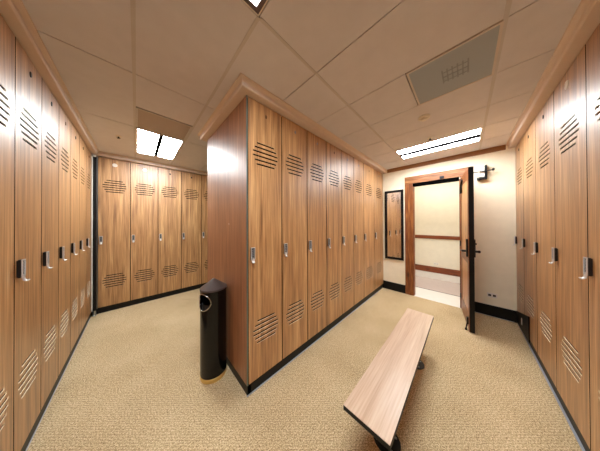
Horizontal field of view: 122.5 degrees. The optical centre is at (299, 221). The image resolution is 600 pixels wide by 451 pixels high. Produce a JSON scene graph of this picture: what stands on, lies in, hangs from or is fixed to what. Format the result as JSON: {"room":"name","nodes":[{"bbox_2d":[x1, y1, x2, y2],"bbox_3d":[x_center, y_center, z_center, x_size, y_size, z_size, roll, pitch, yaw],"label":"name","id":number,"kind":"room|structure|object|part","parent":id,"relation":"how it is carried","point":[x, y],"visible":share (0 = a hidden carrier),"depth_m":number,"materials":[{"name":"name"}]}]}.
{"room":"locker room","nodes":[
{"label":"locker room","id":0,"kind":"room"},
{"bbox_2d":[91,158,97,304],"bbox_3d":[-2.586,0.165,4.970,5.564,3.070,0.100,0,0,-45],"label":"wall","id":1,"kind":"structure","parent":0,"point":[91,158],"depth_m":3.31,"materials":[{"name":"paint"}]},
{"bbox_2d":[22,0,580,171],"bbox_3d":[-0.322,-1.350,2.620,5.664,0.120,6.645,0,0,-45],"label":"ceiling","id":2,"kind":"structure","parent":0,"point":[365,50],"depth_m":1.32,"materials":[{"name":"tile"}]},
{"bbox_2d":[0,0,206,175],"bbox_3d":[-0.904,-1.254,1.671,2.251,0.077,5.920,0,0,-45],"label":"trim","id":3,"kind":"structure","parent":2,"relation":"attached to","point":[15,14],"depth_m":1.36,"materials":[{"name":"paint"}]},
{"bbox_2d":[135,127,184,159],"bbox_3d":[-2.429,-1.300,2.828,0.557,0.051,1.112,0,0,-45],"label":"ceiling light","id":4,"kind":"object","parent":2,"relation":"attached to","point":[147,142],"visible":0.8,"depth_m":2.75,"materials":[{"name":"white plastic"}]},
{"bbox_2d":[138,129,158,154],"bbox_3d":[-2.528,-1.288,2.729,0.226,0.006,1.060,0,0,-45],"label":"diffuser","id":5,"kind":"object","parent":4,"relation":"attached to","point":[148,141],"depth_m":2.68,"materials":[{"name":"white plastic"}]},
{"bbox_2d":[158,136,181,158],"bbox_3d":[-2.330,-1.288,2.925,0.226,0.006,1.060,0,0,-45],"label":"diffuser","id":6,"kind":"object","parent":4,"relation":"attached to","point":[168,147],"depth_m":2.86,"materials":[{"name":"white plastic"}]},
{"bbox_2d":[136,106,191,140],"bbox_3d":[-1.837,-1.289,2.231,0.541,0.018,0.536,0,0,-45],"label":"ceiling panel","id":7,"kind":"object","parent":2,"relation":"in","point":[145,119],"visible":0.96,"depth_m":2.19,"materials":[{"name":"white"}]},
{"bbox_2d":[242,0,267,16],"bbox_3d":[-0.070,-1.320,0.452,0.557,0.053,1.097,0,0,-45],"label":"ceiling light","id":8,"kind":"object","parent":2,"relation":"attached to","point":[256,6],"visible":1,"depth_m":0.98,"materials":[{"name":"white"}]},
{"bbox_3d":[-0.070,-1.321,0.452,0.557,0.051,1.097,0,0,-45],"label":"frame","id":9,"kind":"part","parent":8,"relation":"part of","materials":[{"name":"metal"}]},
{"bbox_2d":[418,114,429,121],"bbox_3d":[1.548,-1.278,2.048,0.124,0.042,0.124,0,0,-45],"label":"smoke detector","id":10,"kind":"object","parent":2,"relation":"attached to","point":[424,117],"visible":1,"depth_m":2.02,"materials":[{"name":"white plastic"}]},
{"bbox_2d":[395,127,483,158],"bbox_3d":[2.335,-1.306,2.841,0.557,0.075,1.097,0,0,-45],"label":"ceiling light","id":11,"kind":"object","parent":2,"relation":"attached to","point":[474,135],"visible":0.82,"depth_m":2.75,"materials":[{"name":"white plastic"}]},
{"bbox_2d":[402,138,478,157],"bbox_3d":[2.434,-1.305,2.939,0.226,0.006,1.045,0,0,-45],"label":"diffuser","id":12,"kind":"object","parent":11,"relation":"attached to","point":[476,139],"depth_m":2.94,"materials":[{"name":"white plastic"}]},
{"bbox_2d":[406,20,504,105],"bbox_3d":[1.326,-1.304,1.451,0.557,0.018,0.547,0,0,-45],"label":"ceiling vent","id":13,"kind":"object","parent":2,"relation":"in","point":[474,59],"visible":1,"depth_m":1.39,"materials":[{"name":"white metal"}]},
{"bbox_2d":[27,275,581,450],"bbox_3d":[0.577,1.729,2.954,7.415,0.100,7.400,0,0,-45],"label":"floor","id":14,"kind":"structure","parent":0,"point":[131,381],"depth_m":1.61,"materials":[{"name":"carpet"}]},
{"bbox_2d":[21,313,90,450],"bbox_3d":[-2.671,1.632,1.851,0.043,0.107,3.139,0,0,-45],"label":"baseboard","id":15,"kind":"structure","parent":14,"relation":"on","point":[44,408],"depth_m":1.55,"materials":[{"name":"black rubber"}]},
{"bbox_2d":[0,14,14,450],"bbox_3d":[-1.876,0.178,0.742,0.586,2.781,0.427,0,0,-45],"label":"locker","id":16,"kind":"object","parent":15,"relation":"on","point":[7,38],"visible":1,"depth_m":1.00,"materials":[{"name":"laminate"}]},
{"bbox_2d":[13,37,41,450],"bbox_3d":[-2.177,0.181,1.045,0.586,2.781,0.427,0,0,-45],"label":"locker","id":17,"kind":"object","parent":15,"relation":"on","point":[28,81],"visible":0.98,"depth_m":1.19,"materials":[{"name":"laminate"}]},
{"bbox_3d":[-1.858,0.382,1.118,0.031,0.050,0.031,0,0,-45],"label":"lever","id":18,"kind":"part","parent":17,"relation":"part of","materials":[{"name":"silver metal"}]},
{"bbox_2d":[41,78,58,408],"bbox_3d":[-2.479,0.184,1.349,0.586,2.781,0.427,0,0,-45],"label":"locker","id":19,"kind":"object","parent":15,"relation":"on","point":[50,105],"visible":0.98,"depth_m":1.50,"materials":[{"name":"laminate"}]},
{"bbox_2d":[58,105,70,375],"bbox_3d":[-2.780,0.186,1.653,0.586,2.781,0.427,0,0,-45],"label":"locker","id":20,"kind":"object","parent":15,"relation":"on","point":[64,122],"visible":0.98,"depth_m":1.81,"materials":[{"name":"laminate"}]},
{"bbox_2d":[70,123,78,351],"bbox_3d":[-3.082,0.189,1.956,0.586,2.781,0.427,0,0,-45],"label":"locker","id":21,"kind":"object","parent":15,"relation":"on","point":[74,216],"visible":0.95,"depth_m":2.11,"materials":[{"name":"laminate"}]},
{"bbox_2d":[79,136,85,334],"bbox_3d":[-3.384,0.192,2.260,0.586,2.781,0.427,0,0,-45],"label":"locker","id":22,"kind":"object","parent":15,"relation":"on","point":[82,147],"visible":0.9,"depth_m":2.42,"materials":[{"name":"laminate"}]},
{"bbox_2d":[86,146,90,320],"bbox_3d":[-3.685,0.194,2.564,0.586,2.781,0.427,0,0,-45],"label":"locker","id":23,"kind":"object","parent":15,"relation":"on","point":[88,153],"visible":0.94,"depth_m":2.72,"materials":[{"name":"laminate"}]},
{"bbox_2d":[91,154,97,316],"bbox_3d":[-3.693,0.252,2.963,0.056,2.885,0.117,0,0,-45],"label":"post","id":24,"kind":"object","parent":14,"relation":"on","point":[94,221],"visible":1,"depth_m":2.94,"materials":[{"name":"black metal"}]},
{"bbox_3d":[-3.692,0.202,2.961,0.044,2.785,0.083,0,0,-45],"label":"post","id":25,"kind":"part","parent":24,"relation":"part of","materials":[{"name":"black metal"}]},
{"bbox_2d":[96,283,205,313],"bbox_3d":[-2.987,1.642,3.751,2.151,0.107,0.037,0,0,-45],"label":"baseboard","id":26,"kind":"structure","parent":14,"relation":"on","point":[165,294],"depth_m":3.46,"materials":[{"name":"black rubber"}]},
{"bbox_2d":[98,157,130,307],"bbox_3d":[-3.725,0.198,3.335,0.419,2.781,0.586,0,0,-45],"label":"locker","id":27,"kind":"object","parent":26,"relation":"on","point":[114,176],"visible":1,"depth_m":3.15,"materials":[{"name":"laminate"}]},
{"bbox_2d":[130,163,157,299],"bbox_3d":[-3.427,0.198,3.631,0.419,2.781,0.586,0,0,-45],"label":"locker","id":28,"kind":"object","parent":26,"relation":"on","point":[144,178],"visible":1,"depth_m":3.45,"materials":[{"name":"laminate"}]},
{"bbox_2d":[158,167,180,293],"bbox_3d":[-3.129,0.199,3.927,0.419,2.781,0.586,0,0,-45],"label":"locker","id":29,"kind":"object","parent":26,"relation":"on","point":[169,181],"visible":0.94,"depth_m":3.74,"materials":[{"name":"laminate"}]},
{"bbox_2d":[181,171,200,287],"bbox_3d":[-2.831,0.199,4.223,0.419,2.781,0.586,0,0,-45],"label":"locker","id":30,"kind":"object","parent":26,"relation":"on","point":[190,182],"visible":0.98,"depth_m":4.04,"materials":[{"name":"laminate"}]},
{"bbox_2d":[201,175,207,283],"bbox_3d":[-2.533,0.199,4.519,0.419,2.781,0.586,0,0,-45],"label":"locker","id":31,"kind":"object","parent":26,"relation":"on","point":[204,187],"visible":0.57,"depth_m":4.25,"materials":[{"name":"laminate"}]},
{"bbox_2d":[199,278,226,384],"bbox_3d":[-0.955,1.155,1.824,0.267,1.048,0.271,0,0,11],"label":"waste bin","id":32,"kind":"object","parent":14,"relation":"on","point":[212,297],"visible":1,"depth_m":1.72,"materials":[{"name":"metal"}]},
{"bbox_3d":[-0.956,0.685,1.828,0.268,0.108,0.268,0,0,-45],"label":"lid","id":33,"kind":"part","parent":32,"relation":"part of","materials":[{"name":"black metal"}]},
{"bbox_2d":[343,308,433,450],"bbox_3d":[1.008,1.445,1.605,1.737,0.452,0.286,0,0,-45],"label":"bench","id":34,"kind":"object","parent":14,"relation":"on","point":[377,402],"visible":1,"depth_m":1.25,"materials":[{"name":"laminate"}]},
{"bbox_3d":[0.663,1.461,1.260,0.190,0.418,0.190,0,0,-45],"label":"leg","id":35,"kind":"part","parent":34,"relation":"part of","materials":[{"name":"black metal"}]},
{"bbox_3d":[1.359,1.462,1.951,0.190,0.418,0.190,0,0,-45],"label":"leg","id":36,"kind":"part","parent":34,"relation":"part of","materials":[{"name":"black metal"}]},
{"bbox_2d":[415,181,459,275],"bbox_3d":[3.872,0.192,4.971,0.100,3.170,5.600,0,0,-45],"label":"wall","id":37,"kind":"structure","parent":0,"point":[436,205],"depth_m":4.76,"materials":[{"name":"paint"}]},
{"bbox_2d":[415,270,459,282],"bbox_3d":[3.837,1.589,4.924,0.014,0.175,5.600,0,0,-45],"label":"baseboard","id":38,"kind":"structure","parent":37,"relation":"attached to","point":[455,279],"depth_m":4.75,"materials":[{"name":"white stone"}]},
{"bbox_2d":[415,264,459,276],"bbox_3d":[3.833,1.411,4.922,0.022,0.170,5.600,0,0,-45],"label":"trim","id":39,"kind":"structure","parent":37,"relation":"attached to","point":[452,272],"depth_m":4.74,"materials":[{"name":"brown wood"}]},
{"bbox_2d":[415,235,459,239],"bbox_3d":[3.830,0.461,4.926,0.022,0.100,5.600,0,0,-45],"label":"trim","id":40,"kind":"structure","parent":37,"relation":"attached to","point":[416,236],"depth_m":4.74,"materials":[{"name":"brown wood"}]},
{"bbox_2d":[383,145,516,310],"bbox_3d":[1.736,0.148,4.651,0.120,3.070,6.645,0,0,-45],"label":"wall","id":41,"kind":"structure","parent":0,"point":[495,266],"depth_m":2.90,"materials":[{"name":"paint"}]},
{"bbox_2d":[198,73,386,173],"bbox_3d":[0.337,-1.250,3.276,3.806,0.077,1.425,0,0,-45],"label":"trim","id":42,"kind":"structure","parent":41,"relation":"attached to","point":[242,86],"depth_m":1.90,"materials":[{"name":"paint"}]},
{"bbox_2d":[130,0,511,164],"bbox_3d":[-0.004,-1.287,3.137,4.465,0.005,4.847,0,0,-45],"label":"grid","id":43,"kind":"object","parent":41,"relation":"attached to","point":[132,2],"depth_m":1.35,"materials":[{"name":"white metal"}]},
{"bbox_2d":[385,189,403,260],"bbox_3d":[2.285,0.083,3.991,0.030,1.666,0.404,0,0,-45],"label":"wall mirror","id":44,"kind":"object","parent":41,"relation":"attached to","point":[394,200],"visible":1,"depth_m":3.98,"materials":[{"name":"black mirror"}]},
{"bbox_3d":[2.291,0.083,3.996,0.012,1.566,0.304,0,0,-45],"label":"glass","id":45,"kind":"part","parent":44,"relation":"part of","materials":[{"name":"mirror"}]},
{"bbox_2d":[405,183,413,295],"bbox_3d":[2.509,0.408,3.774,0.022,2.535,0.154,0,0,-45],"label":"trim","id":46,"kind":"structure","parent":41,"relation":"attached to","point":[409,289],"depth_m":3.76,"materials":[{"name":"brown wood"}]},
{"bbox_2d":[413,177,460,307],"bbox_3d":[2.880,0.405,3.494,0.126,2.535,0.780,0,0,-45],"label":"trim","id":47,"kind":"structure","parent":41,"relation":"attached to","point":[455,179],"depth_m":3.56,"materials":[{"name":"brown wood"}]},
{"bbox_2d":[405,166,471,183],"bbox_3d":[2.825,-0.943,3.447,0.036,0.159,1.080,0,0,-45],"label":"trim","id":48,"kind":"structure","parent":41,"relation":"attached to","point":[459,172],"depth_m":3.42,"materials":[{"name":"brown wood"}]},
{"bbox_2d":[387,145,505,172],"bbox_3d":[2.837,-1.255,3.447,0.016,0.084,1.856,0,0,-45],"label":"trim","id":49,"kind":"structure","parent":41,"relation":"attached to","point":[502,147],"depth_m":3.26,"materials":[{"name":"brown wood"}]},
{"bbox_2d":[383,280,516,322],"bbox_3d":[2.839,1.578,3.437,0.024,0.190,2.072,0,0,-45],"label":"baseboard","id":50,"kind":"structure","parent":41,"relation":"attached to","point":[490,310],"depth_m":2.92,"materials":[{"name":"black rubber"}]},
{"bbox_2d":[459,166,480,333],"bbox_3d":[2.840,0.424,2.803,0.214,2.485,0.891,0,0,39],"label":"door","id":51,"kind":"structure","parent":41,"relation":"in","point":[468,244],"depth_m":2.50,"materials":[{"name":"brown wood"}]},
{"bbox_3d":[2.565,0.419,2.454,0.054,2.476,0.004,0,0,39],"label":"edge plate","id":52,"kind":"part","parent":51,"relation":"part of","materials":[{"name":"black metal"}]},
{"bbox_2d":[474,165,494,180],"bbox_3d":[3.266,-0.874,2.948,0.108,0.245,0.289,0,0,-45],"label":"security camera","id":53,"kind":"object","parent":41,"relation":"in","point":[483,170],"depth_m":2.92,"materials":[{"name":"white plastic"}]},
{"bbox_2d":[487,292,496,297],"bbox_3d":[3.382,1.300,2.895,0.016,0.075,0.117,0,0,-45],"label":"wall outlet","id":54,"kind":"object","parent":41,"relation":"attached to","point":[492,295],"visible":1,"depth_m":2.89,"materials":[{"name":"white plastic"}]},
{"bbox_2d":[506,0,599,148],"bbox_3d":[1.569,-1.267,0.788,5.564,0.077,0.130,0,0,-45],"label":"trim","id":55,"kind":"structure","parent":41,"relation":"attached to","point":[586,18],"depth_m":1.27,"materials":[{"name":"paint"}]},
{"bbox_2d":[517,323,590,450],"bbox_3d":[2.588,1.612,1.692,2.839,0.107,0.052,0,0,-45],"label":"baseboard","id":56,"kind":"structure","parent":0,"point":[581,441],"depth_m":1.48,"materials":[{"name":"black rubber"}]},
{"bbox_2d":[514,137,524,313],"bbox_3d":[3.562,0.166,2.357,0.511,2.781,0.586,0,0,-45],"label":"locker","id":57,"kind":"object","parent":56,"relation":"on","point":[519,148],"visible":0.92,"depth_m":2.52,"materials":[{"name":"laminate"}]},
{"bbox_2d":[516,311,529,342],"bbox_3d":[3.292,1.446,2.437,0.758,0.380,0.013,0,0,-45],"label":"guard","id":58,"kind":"object","parent":57,"relation":"attached to","point":[523,320],"visible":1,"depth_m":2.32,"materials":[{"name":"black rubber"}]},
{"bbox_2d":[520,119,537,352],"bbox_3d":[3.175,0.166,1.972,0.580,2.781,0.586,0,0,-45],"label":"locker","id":59,"kind":"object","parent":56,"relation":"on","point":[529,150],"visible":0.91,"depth_m":2.11,"materials":[{"name":"laminate"}]},
{"bbox_2d":[531,91,556,387],"bbox_3d":[2.762,0.165,1.563,0.580,2.781,0.586,0,0,-45],"label":"locker","id":60,"kind":"object","parent":56,"relation":"on","point":[544,121],"visible":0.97,"depth_m":1.70,"materials":[{"name":"laminate"}]},
{"bbox_2d":[548,44,590,449],"bbox_3d":[2.350,0.165,1.154,0.580,2.781,0.586,0,0,-45],"label":"locker","id":61,"kind":"object","parent":56,"relation":"on","point":[570,99],"visible":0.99,"depth_m":1.28,"materials":[{"name":"laminate"}]},
{"bbox_3d":[2.168,-1.110,1.338,0.068,0.068,0.008,0,0,-45],"label":"number plate","id":62,"kind":"part","parent":61,"relation":"part of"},
{"bbox_2d":[578,23,599,450],"bbox_3d":[1.938,0.164,0.744,0.580,2.781,0.586,0,0,-45],"label":"locker","id":63,"kind":"object","parent":56,"relation":"on","point":[591,264],"visible":1,"depth_m":1.07,"materials":[{"name":"laminate"}]},
{"bbox_3d":[1.919,0.368,1.115,0.031,0.050,0.031,0,0,-45],"label":"lever","id":64,"kind":"part","parent":63,"relation":"part of","materials":[{"name":"silver metal"}]},
{"bbox_3d":[1.765,0.167,0.918,0.571,2.775,0.005,0,0,-45],"label":"door","id":65,"kind":"part","parent":63,"relation":"part of","materials":[{"name":"laminate"}]},
{"bbox_3d":[0.192,0.198,3.504,3.688,2.970,0.673,0,0,-45],"label":"wall","id":66,"kind":"structure","parent":0,"visible":0},
{"bbox_2d":[227,284,382,396],"bbox_3d":[0.384,1.628,3.301,3.699,0.107,1.214,0,0,-45],"label":"baseboard","id":67,"kind":"structure","parent":66,"relation":"attached to","point":[274,370],"depth_m":1.97,"materials":[{"name":"black rubber"}]},
{"bbox_2d":[207,95,247,385],"bbox_3d":[-0.931,0.182,2.006,0.016,2.780,1.218,0,0,-45],"label":"end panel","id":68,"kind":"object","parent":67,"relation":"on","point":[227,147],"visible":0.97,"depth_m":1.79,"materials":[{"name":"laminate"}]},
{"bbox_2d":[248,97,281,383],"bbox_3d":[-0.523,0.179,1.902,0.413,2.781,0.586,0,0,-45],"label":"locker","id":69,"kind":"object","parent":67,"relation":"on","point":[264,124],"visible":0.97,"depth_m":1.70,"materials":[{"name":"laminate"}]},
{"bbox_2d":[281,116,307,358],"bbox_3d":[-0.224,0.179,2.199,0.427,2.781,0.586,0,0,-45],"label":"locker","id":70,"kind":"object","parent":67,"relation":"on","point":[293,136],"visible":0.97,"depth_m":2.00,"materials":[{"name":"laminate"}]},
{"bbox_2d":[307,131,326,339],"bbox_3d":[0.079,0.180,2.500,0.427,2.781,0.586,0,0,-45],"label":"locker","id":71,"kind":"object","parent":67,"relation":"on","point":[316,146],"visible":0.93,"depth_m":2.31,"materials":[{"name":"laminate"}]},
{"bbox_2d":[326,142,341,325],"bbox_3d":[0.383,0.180,2.802,0.427,2.781,0.586,0,0,-45],"label":"locker","id":72,"kind":"object","parent":67,"relation":"on","point":[333,154],"visible":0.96,"depth_m":2.61,"materials":[{"name":"laminate"}]},
{"bbox_2d":[341,150,353,313],"bbox_3d":[0.687,0.181,3.103,0.427,2.781,0.586,0,0,-45],"label":"locker","id":73,"kind":"object","parent":67,"relation":"on","point":[347,195],"visible":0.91,"depth_m":2.92,"materials":[{"name":"laminate"}]},
{"bbox_2d":[353,157,363,304],"bbox_3d":[0.990,0.181,3.405,0.427,2.781,0.586,0,0,-45],"label":"locker","id":74,"kind":"object","parent":67,"relation":"on","point":[357,165],"visible":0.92,"depth_m":3.22,"materials":[{"name":"laminate"}]},
{"bbox_2d":[363,163,374,297],"bbox_3d":[1.344,0.181,3.756,0.568,2.781,0.586,0,0,-45],"label":"locker","id":75,"kind":"object","parent":67,"relation":"on","point":[368,172],"visible":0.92,"depth_m":3.56,"materials":[{"name":"laminate"}]},
{"bbox_2d":[374,169,382,288],"bbox_3d":[1.745,0.182,4.154,0.559,2.781,0.586,0,0,-45],"label":"locker","id":76,"kind":"object","parent":67,"relation":"on","point":[378,177],"visible":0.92,"depth_m":3.96,"materials":[{"name":"laminate"}]}
]}

